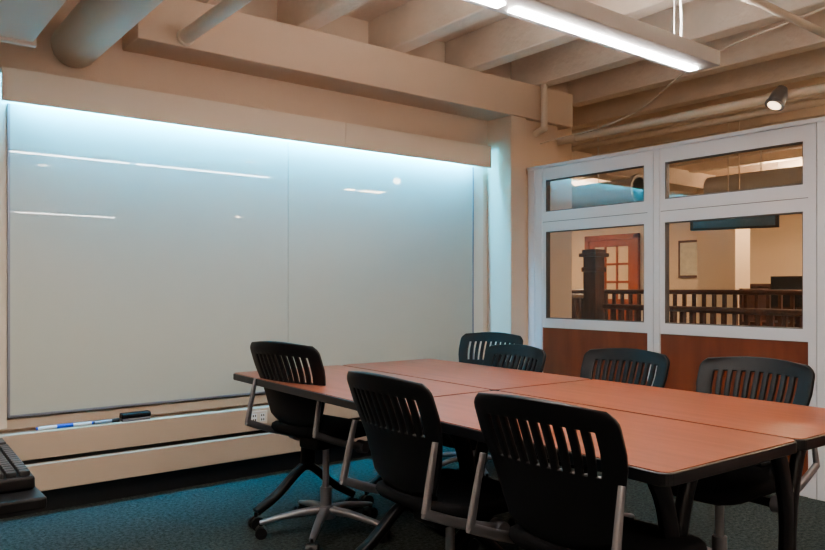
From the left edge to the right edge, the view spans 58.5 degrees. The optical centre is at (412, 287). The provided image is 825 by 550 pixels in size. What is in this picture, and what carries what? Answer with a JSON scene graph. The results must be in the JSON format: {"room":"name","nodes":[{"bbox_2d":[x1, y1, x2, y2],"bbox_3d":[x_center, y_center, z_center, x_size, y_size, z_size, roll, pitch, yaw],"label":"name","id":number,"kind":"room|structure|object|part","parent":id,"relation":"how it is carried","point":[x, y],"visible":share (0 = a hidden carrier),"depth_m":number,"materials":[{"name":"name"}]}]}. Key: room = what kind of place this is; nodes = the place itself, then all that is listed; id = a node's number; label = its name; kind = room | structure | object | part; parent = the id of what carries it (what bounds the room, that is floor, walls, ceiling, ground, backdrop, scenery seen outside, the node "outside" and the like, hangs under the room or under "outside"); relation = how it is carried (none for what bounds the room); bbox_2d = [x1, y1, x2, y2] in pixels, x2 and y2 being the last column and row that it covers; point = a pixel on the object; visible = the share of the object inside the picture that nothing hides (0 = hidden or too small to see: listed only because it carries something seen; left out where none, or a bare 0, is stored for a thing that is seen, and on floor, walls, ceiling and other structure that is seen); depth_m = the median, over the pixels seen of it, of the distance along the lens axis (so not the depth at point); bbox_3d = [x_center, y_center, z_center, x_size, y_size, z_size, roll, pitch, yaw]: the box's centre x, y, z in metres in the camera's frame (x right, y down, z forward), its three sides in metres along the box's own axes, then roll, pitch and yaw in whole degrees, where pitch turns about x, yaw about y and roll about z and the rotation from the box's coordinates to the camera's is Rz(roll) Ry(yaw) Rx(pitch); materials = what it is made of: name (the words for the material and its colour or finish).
{"room":"meeting room","nodes":[
{"label":"meeting room","id":0,"kind":"room"},
{"bbox_2d":[0,0,571,432],"bbox_3d":[-1.709,-0.345,4.092,7.760,3.000,0.150,0,0,-38],"label":"wall","id":1,"kind":"structure","parent":0,"point":[116,66],"depth_m":4.77,"materials":[{"name":"beige paint"}]},
{"bbox_2d":[51,0,163,67],"bbox_3d":[0.355,-1.285,1.168,0.230,0.230,6.980,0,0,-38],"label":"air duct","id":2,"kind":"object","parent":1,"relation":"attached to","point":[92,27],"visible":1,"depth_m":3.42,"materials":[{"name":"beige metal"}]},
{"bbox_2d":[0,393,267,430],"bbox_3d":[-0.874,0.688,4.632,3.740,0.055,0.029,0,0,-38],"label":"ledge","id":3,"kind":"object","parent":1,"relation":"attached to","point":[101,414],"visible":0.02,"depth_m":4.04,"materials":[{"name":"beige"}]},
{"bbox_2d":[119,410,150,421],"bbox_3d":[-1.532,0.708,4.069,0.160,0.044,0.052,0,0,-39],"label":"eraser","id":4,"kind":"object","parent":3,"relation":"on","point":[138,415],"visible":1,"depth_m":4.05,"materials":[{"name":"grey plastic"}]},
{"bbox_2d":[0,403,367,490],"bbox_3d":[-1.960,0.882,3.739,6.530,0.305,0.094,0,0,-38],"label":"baseboard heater","id":5,"kind":"object","parent":1,"relation":"attached to","point":[57,458],"visible":0.57,"depth_m":4.07,"materials":[{"name":"beige metal"}]},
{"bbox_2d":[36,424,64,429],"bbox_3d":[-1.871,0.720,3.806,0.138,0.020,0.020,0,0,-41],"label":"marker","id":6,"kind":"object","parent":5,"relation":"on","point":[57,425],"visible":1,"depth_m":3.80,"materials":[{"name":"white plastic"}]},
{"bbox_2d":[65,421,92,426],"bbox_3d":[-1.763,0.720,3.891,0.138,0.020,0.020,0,0,-36],"label":"marker","id":7,"kind":"object","parent":5,"relation":"on","point":[89,422],"visible":1,"depth_m":3.88,"materials":[{"name":"white plastic"}]},
{"bbox_2d":[93,418,119,423],"bbox_3d":[-1.655,0.720,3.976,0.138,0.020,0.020,0,0,-40],"label":"marker","id":8,"kind":"object","parent":5,"relation":"on","point":[114,419],"visible":1,"depth_m":3.97,"materials":[{"name":"grey plastic"}]},
{"bbox_2d":[251,410,266,422],"bbox_3d":[-0.941,0.790,4.490,0.120,0.080,0.005,0,0,-38],"label":"outlet plate","id":9,"kind":"object","parent":5,"relation":"attached to","point":[260,416],"depth_m":4.49,"materials":[{"name":"beige plastic"}]},
{"bbox_2d":[0,441,370,518],"bbox_3d":[-1.980,1.095,3.765,6.530,0.120,0.029,0,0,-38],"label":"baseboard","id":10,"kind":"structure","parent":1,"relation":"attached to","point":[146,484],"depth_m":4.23,"materials":[{"name":"black rubber"}]},
{"bbox_2d":[0,103,482,428],"bbox_3d":[-0.766,-0.110,4.704,3.320,1.630,0.049,0,0,-38],"label":"whiteboard","id":11,"kind":"object","parent":1,"relation":"attached to","point":[142,263],"visible":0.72,"depth_m":4.30,"materials":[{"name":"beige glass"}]},
{"bbox_3d":[-1.408,-0.142,4.182,1.565,1.565,0.010,0,0,-38],"label":"glass panel","id":12,"kind":"part","parent":11,"relation":"part of","materials":[{"name":"white glass"}]},
{"bbox_3d":[-0.168,-0.142,5.155,1.582,1.565,0.010,0,0,-38],"label":"glass panel","id":13,"kind":"part","parent":11,"relation":"part of","materials":[{"name":"white glass"}]},
{"bbox_2d":[0,66,490,167],"bbox_3d":[-0.741,-1.002,4.673,3.320,0.165,0.129,0,0,-38],"label":"valance","id":14,"kind":"object","parent":1,"relation":"attached to","point":[17,85],"visible":1,"depth_m":4.29,"materials":[{"name":"beige"}]},
{"bbox_2d":[533,84,547,136],"bbox_3d":[1.002,-1.387,5.763,0.058,0.394,0.132,0,0,-38],"label":"pipe","id":15,"kind":"object","parent":1,"relation":"attached to","point":[544,127],"visible":1,"depth_m":5.71,"materials":[{"name":"beige metal"}]},
{"bbox_2d":[123,0,572,129],"bbox_3d":[-0.147,-1.450,5.050,3.500,0.270,0.270,0,0,-38],"label":"ceiling beam","id":16,"kind":"structure","parent":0,"point":[244,43],"depth_m":4.65,"materials":[{"name":"beige paint"}]},
{"bbox_2d":[0,446,824,549],"bbox_3d":[1.959,1.205,4.713,14.300,0.100,17.200,0,0,-38],"label":"floor","id":17,"kind":"structure","parent":0,"point":[215,515],"depth_m":3.64,"materials":[{"name":"teal carpet"}]},
{"bbox_2d":[0,486,46,515],"bbox_3d":[-1.392,0.790,1.443,1.090,0.730,0.710,0,0,-38],"label":"computer desk","id":18,"kind":"object","parent":17,"relation":"on","point":[20,501],"visible":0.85,"depth_m":1.49,"materials":[{"name":"black plastic"}]},
{"bbox_2d":[0,438,34,492],"bbox_3d":[-0.993,0.405,1.687,0.160,0.038,0.450,0,0,-36],"label":"keyboard","id":19,"kind":"object","parent":18,"relation":"on","point":[14,474],"visible":1,"depth_m":1.55,"materials":[{"name":"black plastic"}]},
{"bbox_2d":[245,341,391,549],"bbox_3d":[-0.397,0.694,3.467,0.632,0.921,0.646,0,0,33],"label":"chair","id":20,"kind":"object","parent":17,"relation":"on","point":[303,419],"visible":0.96,"depth_m":3.33,"materials":[{"name":"black plastic"}]},
{"bbox_3d":[-0.551,0.447,3.299,0.466,0.426,0.190,0,0,40],"label":"backrest","id":21,"kind":"part","parent":20,"relation":"part of","materials":[{"name":"black plastic"}]},
{"bbox_3d":[-0.572,1.060,3.431,0.278,0.069,0.047,0,0,-13],"label":"leg","id":22,"kind":"part","parent":20,"relation":"part of","materials":[{"name":"silver metal"}]},
{"bbox_3d":[-0.578,0.718,3.624,0.045,0.060,0.060,0,0,40],"label":"pivot knob","id":23,"kind":"part","parent":20,"relation":"part of","materials":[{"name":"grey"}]},
{"bbox_3d":[-0.495,1.060,3.613,0.047,0.069,0.278,0,0,-31],"label":"leg","id":24,"kind":"part","parent":20,"relation":"part of","materials":[{"name":"silver metal"}]},
{"bbox_3d":[-0.395,0.660,3.485,0.450,0.089,0.470,0,0,40],"label":"seat","id":25,"kind":"part","parent":20,"relation":"part of","materials":[{"name":"black fabric"}]},
{"bbox_3d":[-0.422,1.060,3.302,0.047,0.069,0.278,0,0,5],"label":"leg","id":26,"kind":"part","parent":20,"relation":"part of","materials":[{"name":"silver metal"}]},
{"bbox_3d":[-0.300,1.060,3.598,0.047,0.069,0.278,0,0,40],"label":"leg","id":27,"kind":"part","parent":20,"relation":"part of","materials":[{"name":"silver metal"}]},
{"bbox_3d":[-0.253,1.060,3.405,0.278,0.069,0.047,0,0,23],"label":"leg","id":28,"kind":"part","parent":20,"relation":"part of","materials":[{"name":"silver metal"}]},
{"bbox_3d":[-0.226,0.718,3.330,0.045,0.060,0.060,0,0,40],"label":"pivot knob","id":29,"kind":"part","parent":20,"relation":"part of","materials":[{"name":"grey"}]},
{"bbox_2d":[233,365,489,549],"bbox_3d":[-0.282,0.787,3.341,0.621,0.735,1.236,0,0,-37],"label":"conference table","id":30,"kind":"object","parent":17,"relation":"on","point":[336,391],"visible":0.47,"depth_m":3.24,"materials":[{"name":"brown"}]},
{"bbox_2d":[339,371,509,549],"bbox_3d":[0.121,0.709,2.479,0.640,0.891,0.624,0,0,-36],"label":"chair","id":31,"kind":"object","parent":17,"relation":"on","point":[408,464],"visible":0.95,"depth_m":2.29,"materials":[{"name":"black plastic"}]},
{"bbox_3d":[-0.053,0.477,2.333,0.190,0.426,0.466,0,0,-36],"label":"backrest","id":32,"kind":"part","parent":31,"relation":"part of","materials":[{"name":"black plastic"}]},
{"bbox_3d":[0.142,0.691,2.476,0.470,0.089,0.450,0,0,-36],"label":"seat","id":33,"kind":"part","parent":31,"relation":"part of","materials":[{"name":"black fabric"}]},
{"bbox_3d":[0.270,0.748,2.285,0.060,0.060,0.045,0,0,-36],"label":"pivot knob","id":34,"kind":"part","parent":31,"relation":"part of","materials":[{"name":"grey metal"}]},
{"bbox_2d":[342,359,590,549],"bbox_3d":[0.221,0.787,3.713,0.621,0.735,1.236,0,0,-36],"label":"conference table","id":35,"kind":"object","parent":17,"relation":"on","point":[492,378],"visible":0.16,"depth_m":3.62,"materials":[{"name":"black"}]},
{"bbox_2d":[442,332,522,478],"bbox_3d":[0.342,0.722,4.583,0.613,0.866,0.636,0,0,37],"label":"chair","id":36,"kind":"object","parent":17,"relation":"on","point":[493,337],"visible":0.24,"depth_m":4.81,"materials":[{"name":"black plastic"}]},
{"bbox_3d":[0.223,1.060,4.670,0.279,0.069,0.049,0,0,37],"label":"leg","id":37,"kind":"part","parent":36,"relation":"part of","materials":[{"name":"silver metal"}]},
{"bbox_3d":[0.214,1.060,4.477,0.278,0.069,0.047,0,0,-33],"label":"leg","id":38,"kind":"part","parent":36,"relation":"part of","materials":[{"name":"silver metal"}]},
{"bbox_3d":[0.489,0.502,4.746,0.466,0.426,0.190,0,0,37],"label":"backrest","id":39,"kind":"part","parent":36,"relation":"part of","materials":[{"name":"black plastic"}]},
{"bbox_2d":[423,344,545,526],"bbox_3d":[0.344,0.729,3.757,0.647,0.851,0.616,0,0,-34],"label":"chair","id":40,"kind":"object","parent":17,"relation":"on","point":[535,359],"visible":0.23,"depth_m":3.91,"materials":[{"name":"black plastic"}]},
{"bbox_3d":[0.315,0.731,3.765,0.470,0.089,0.450,0,0,-34],"label":"seat","id":41,"kind":"part","parent":40,"relation":"part of","materials":[{"name":"black fabric"}]},
{"bbox_3d":[0.515,0.517,3.901,0.190,0.426,0.466,0,0,-34],"label":"backrest","id":42,"kind":"part","parent":40,"relation":"part of","materials":[{"name":"black plastic"}]},
{"bbox_2d":[466,392,706,549],"bbox_3d":[0.502,0.712,2.011,0.625,0.886,0.631,0,0,-40],"label":"chair","id":43,"kind":"object","parent":17,"relation":"on","point":[553,507],"visible":0.99,"depth_m":1.84,"materials":[{"name":"black plastic"}]},
{"bbox_3d":[0.348,0.482,1.869,0.190,0.426,0.466,0,0,-40],"label":"backrest","id":44,"kind":"part","parent":43,"relation":"part of","materials":[{"name":"black plastic"}]},
{"bbox_3d":[0.534,0.696,2.025,0.470,0.089,0.450,0,0,-40],"label":"seat","id":45,"kind":"part","parent":43,"relation":"part of","materials":[{"name":"black fabric"}]},
{"bbox_2d":[398,391,796,549],"bbox_3d":[0.456,0.787,2.344,0.621,0.735,1.236,0,0,-37],"label":"conference table","id":46,"kind":"object","parent":17,"relation":"on","point":[663,454],"visible":0.63,"depth_m":2.01,"materials":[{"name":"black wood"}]},
{"bbox_2d":[537,348,669,517],"bbox_3d":[0.825,0.722,3.330,0.625,0.866,0.656,0,0,-40],"label":"chair","id":47,"kind":"object","parent":17,"relation":"on","point":[629,355],"visible":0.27,"depth_m":3.48,"materials":[{"name":"black plastic"}]},
{"bbox_3d":[0.977,0.502,3.458,0.190,0.426,0.466,0,0,-40],"label":"backrest","id":48,"kind":"part","parent":47,"relation":"part of","materials":[{"name":"black plastic"}]},
{"bbox_3d":[0.935,1.060,3.423,0.279,0.069,0.047,0,0,-40],"label":"leg","id":49,"kind":"part","parent":47,"relation":"part of","materials":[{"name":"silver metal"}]},
{"bbox_2d":[499,379,824,549],"bbox_3d":[0.958,0.787,2.716,0.621,0.735,1.236,0,0,-37],"label":"conference table","id":50,"kind":"object","parent":17,"relation":"on","point":[805,425],"visible":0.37,"depth_m":2.50,"materials":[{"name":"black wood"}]},
{"bbox_2d":[528,121,824,500],"bbox_3d":[2.980,0.125,3.087,0.070,2.060,6.690,0,0,-38],"label":"frame","id":51,"kind":"object","parent":17,"relation":"on","point":[812,135],"visible":0.8,"depth_m":4.67,"materials":[{"name":"white"}]},
{"bbox_2d":[543,141,807,381],"bbox_3d":[3.002,0.128,3.059,0.060,2.055,6.619,0,0,-38],"label":"gasket lines","id":52,"kind":"object","parent":51,"relation":"attached to","point":[795,143],"visible":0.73,"depth_m":4.78,"materials":[{"name":"grey rubber"}]},
{"bbox_2d":[543,328,807,475],"bbox_3d":[3.025,0.683,3.030,0.036,0.763,6.545,0,0,-38],"label":"wood panels","id":53,"kind":"object","parent":51,"relation":"attached to","point":[565,349],"visible":0.29,"depth_m":4.69,"materials":[{"name":"brown wood"}]},
{"bbox_2d":[527,116,824,170],"bbox_3d":[2.994,-0.917,3.069,0.080,0.025,6.735,0,0,-38],"label":"rail","id":54,"kind":"object","parent":51,"relation":"on","point":[818,119],"depth_m":4.61,"materials":[{"name":"white metal"}]},
{"bbox_2d":[572,249,801,327],"bbox_3d":[2.763,0.370,7.165,2.262,1.570,5.885,0,0,-38],"label":"stair railing","id":55,"kind":"object","parent":17,"relation":"on","point":[589,302],"visible":0.23,"depth_m":7.85,"materials":[{"name":"brown wood"}]},
{"bbox_3d":[1.907,0.095,8.993,0.073,0.054,1.749,0,0,-7],"label":"handrail","id":56,"kind":"part","parent":55,"relation":"part of","materials":[{"name":"brown wood"}]},
{"bbox_3d":[1.960,0.370,7.954,0.230,1.570,0.230,0,0,-38],"label":"newel post","id":57,"kind":"part","parent":55,"relation":"part of","materials":[{"name":"brown wood"}]},
{"bbox_3d":[3.574,0.045,7.758,0.073,0.054,5.400,0,0,-38],"label":"handrail","id":58,"kind":"part","parent":55,"relation":"part of","materials":[{"name":"brown wood"}]},
{"bbox_3d":[2.882,0.195,6.008,0.073,0.054,4.014,0,0,-24],"label":"handrail","id":59,"kind":"part","parent":55,"relation":"part of","materials":[{"name":"brown wood"}]},
{"bbox_2d":[671,356,819,549],"bbox_3d":[1.159,0.717,2.767,0.643,0.876,0.633,0,0,-38],"label":"chair","id":60,"kind":"object","parent":17,"relation":"on","point":[752,483],"visible":0.41,"depth_m":2.77,"materials":[{"name":"black plastic"}]},
{"bbox_3d":[1.143,0.706,2.764,0.470,0.089,0.450,0,0,-38],"label":"seat","id":61,"kind":"part","parent":60,"relation":"part of","materials":[{"name":"black fabric"}]},
{"bbox_3d":[1.334,0.492,2.914,0.190,0.426,0.466,0,0,-38],"label":"backrest","id":62,"kind":"part","parent":60,"relation":"part of","materials":[{"name":"black plastic"}]},
{"bbox_3d":[1.292,0.763,2.590,0.060,0.060,0.045,0,0,-38],"label":"pivot knob","id":63,"kind":"part","parent":60,"relation":"part of","materials":[{"name":"grey metal"}]},
{"bbox_2d":[750,284,770,287],"bbox_3d":[5.575,0.545,11.106,0.420,1.220,2.000,0,0,-38],"label":"bookcase","id":64,"kind":"object","parent":17,"relation":"on","point":[751,285],"visible":0.02,"depth_m":11.34,"materials":[{"name":"brown wood"}]},
{"bbox_2d":[739,276,801,326],"bbox_3d":[4.648,0.505,8.982,0.700,1.300,1.000,0,0,-38],"label":"desk","id":65,"kind":"object","parent":17,"relation":"on","point":[777,282],"visible":0.25,"depth_m":9.12,"materials":[{"name":"brown wood"}]},
{"bbox_2d":[771,276,801,321],"bbox_3d":[4.648,0.135,8.982,0.180,0.560,0.540,0,0,-38],"label":"monitor","id":66,"kind":"object","parent":65,"relation":"on","point":[777,282],"depth_m":9.02,"materials":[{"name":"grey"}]},
{"bbox_2d":[345,0,509,42],"bbox_3d":[1.959,-1.895,4.713,14.300,0.100,17.200,0,0,-38],"label":"ceiling","id":67,"kind":"structure","parent":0,"point":[372,9],"depth_m":4.97,"materials":[{"name":"concrete"}]},
{"bbox_2d":[487,115,525,369],"bbox_3d":[0.735,-0.080,5.748,0.170,2.470,0.260,0,0,-38],"label":"column","id":68,"kind":"structure","parent":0,"point":[506,136],"depth_m":5.67,"materials":[{"name":"beige paint"}]},
{"bbox_2d":[194,0,824,196],"bbox_3d":[2.168,-1.715,4.877,13.430,0.260,17.000,0,0,-38],"label":"ceiling","id":69,"kind":"structure","parent":0,"point":[606,85],"depth_m":5.36,"materials":[{"name":"beige paint"}]},
{"bbox_2d":[0,0,65,47],"bbox_3d":[-0.027,-1.468,0.557,0.785,0.755,6.490,0,0,-38],"label":"duct","id":70,"kind":"object","parent":69,"relation":"hanging from","point":[21,21],"visible":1,"depth_m":3.02,"materials":[{"name":"white metal"}]},
{"bbox_2d":[176,0,251,46],"bbox_3d":[0.830,-1.365,1.372,0.095,0.095,6.715,0,0,-38],"label":"pipe","id":71,"kind":"object","parent":69,"relation":"attached to","point":[186,36],"visible":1,"depth_m":3.70,"materials":[{"name":"beige metal"}]},
{"bbox_2d":[462,0,719,72],"bbox_3d":[-0.168,-1.446,2.321,4.000,0.796,0.170,0,0,-38],"label":"linear pendant light","id":72,"kind":"object","parent":69,"relation":"hanging from","point":[585,20],"depth_m":3.05,"materials":[{"name":"grey metal"}]},
{"bbox_3d":[1.255,-1.357,3.441,0.017,0.458,0.080,0,0,26],"label":"fixture power cord","id":73,"kind":"part","parent":72,"relation":"part of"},
{"bbox_2d":[572,124,643,207],"bbox_3d":[0.930,-1.330,8.862,0.300,1.030,4.200,0,0,-38],"label":"duct","id":74,"kind":"object","parent":69,"relation":"hanging from","point":[632,189],"visible":0.38,"depth_m":7.38,"materials":[{"name":"white"}]},
{"bbox_2d":[540,7,824,143],"bbox_3d":[1.717,-1.367,5.013,0.123,0.457,2.172,0,0,-38],"label":"hanging cable","id":75,"kind":"object","parent":69,"relation":"hanging from","point":[820,9],"visible":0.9,"depth_m":4.98,"materials":[{"name":"beige plastic"}]},
{"bbox_2d":[557,82,824,144],"bbox_3d":[3.239,-1.509,3.486,0.075,0.672,6.890,0,0,-38],"label":"pipe","id":76,"kind":"object","parent":69,"relation":"hanging from","point":[815,89],"visible":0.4,"depth_m":5.11,"materials":[{"name":"beige metal"}]},
{"bbox_2d":[765,85,787,110],"bbox_3d":[2.267,-1.182,4.584,0.150,0.158,0.118,0,0,-38],"label":"spotlight","id":77,"kind":"object","parent":76,"relation":"attached to","point":[776,101],"visible":1,"depth_m":4.55,"materials":[{"name":"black metal"}]},
{"bbox_2d":[572,98,824,151],"bbox_3d":[1.720,-1.558,6.558,0.050,0.575,13.600,0,0,-38],"label":"pipe","id":78,"kind":"object","parent":69,"relation":"hanging from","point":[817,102],"visible":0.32,"depth_m":5.80,"materials":[{"name":"beige metal"}]},
{"bbox_2d":[690,121,778,230],"bbox_3d":[3.133,-1.210,7.183,0.800,1.269,0.064,0,0,32],"label":"monitor","id":79,"kind":"object","parent":69,"relation":"hanging from","point":[763,221],"visible":0.34,"depth_m":7.15,"materials":[{"name":"black plastic"}]},
{"bbox_2d":[703,150,801,193],"bbox_3d":[5.493,-1.425,5.959,0.280,0.840,6.600,0,0,-38],"label":"duct","id":80,"kind":"object","parent":69,"relation":"hanging from","point":[790,175],"visible":0.47,"depth_m":8.01,"materials":[{"name":"white metal"}]},
{"bbox_2d":[742,0,824,38],"bbox_3d":[2.401,-1.345,4.069,4.200,0.050,0.050,0,0,-38],"label":"conduit pipe","id":81,"kind":"object","parent":69,"relation":"attached to","point":[765,5],"visible":1,"depth_m":3.62,"materials":[{"name":"beige metal"}]},
{"bbox_2d":[526,120,556,174],"bbox_3d":[0.935,-1.125,5.930,0.450,0.380,0.220,0,0,-38],"label":"wall","id":82,"kind":"structure","parent":0,"point":[537,154],"depth_m":5.86,"materials":[{"name":"beige paint"}]},
{"bbox_2d":[572,151,715,192],"bbox_3d":[4.249,-1.500,7.303,7.300,0.210,5.650,0,0,-38],"label":"beams","id":83,"kind":"structure","parent":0,"point":[679,180],"depth_m":9.90,"materials":[{"name":"beige paint"}]},
{"bbox_2d":[572,194,801,322],"bbox_3d":[7.546,-0.345,9.094,0.100,3.000,17.000,0,0,-38],"label":"wall","id":84,"kind":"structure","parent":0,"point":[773,251],"depth_m":11.73,"materials":[{"name":"beige paint"}]},
{"bbox_2d":[585,233,639,320],"bbox_3d":[3.727,0.080,13.787,0.080,2.150,1.200,0,0,-38],"label":"door","id":85,"kind":"structure","parent":84,"relation":"in","point":[622,265],"depth_m":13.62,"materials":[{"name":"red wood"}]},
{"bbox_3d":[3.735,-0.285,13.793,0.020,0.980,0.760,0,0,-38],"label":"pane","id":86,"kind":"part","parent":85,"relation":"part of","materials":[{"name":"beige"}]},
{"bbox_2d":[678,240,696,277],"bbox_3d":[4.720,-0.495,12.558,0.035,0.640,0.400,0,0,-38],"label":"framed picture","id":87,"kind":"object","parent":84,"relation":"attached to","point":[687,249],"visible":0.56,"depth_m":12.56,"materials":[{"name":"beige paper"}]},
{"bbox_2d":[697,189,749,324],"bbox_3d":[4.358,-0.120,10.324,0.400,2.550,0.570,0,0,-38],"label":"wall column","id":88,"kind":"structure","parent":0,"point":[723,256],"depth_m":10.16,"materials":[{"name":"beige paint"}]}
]}

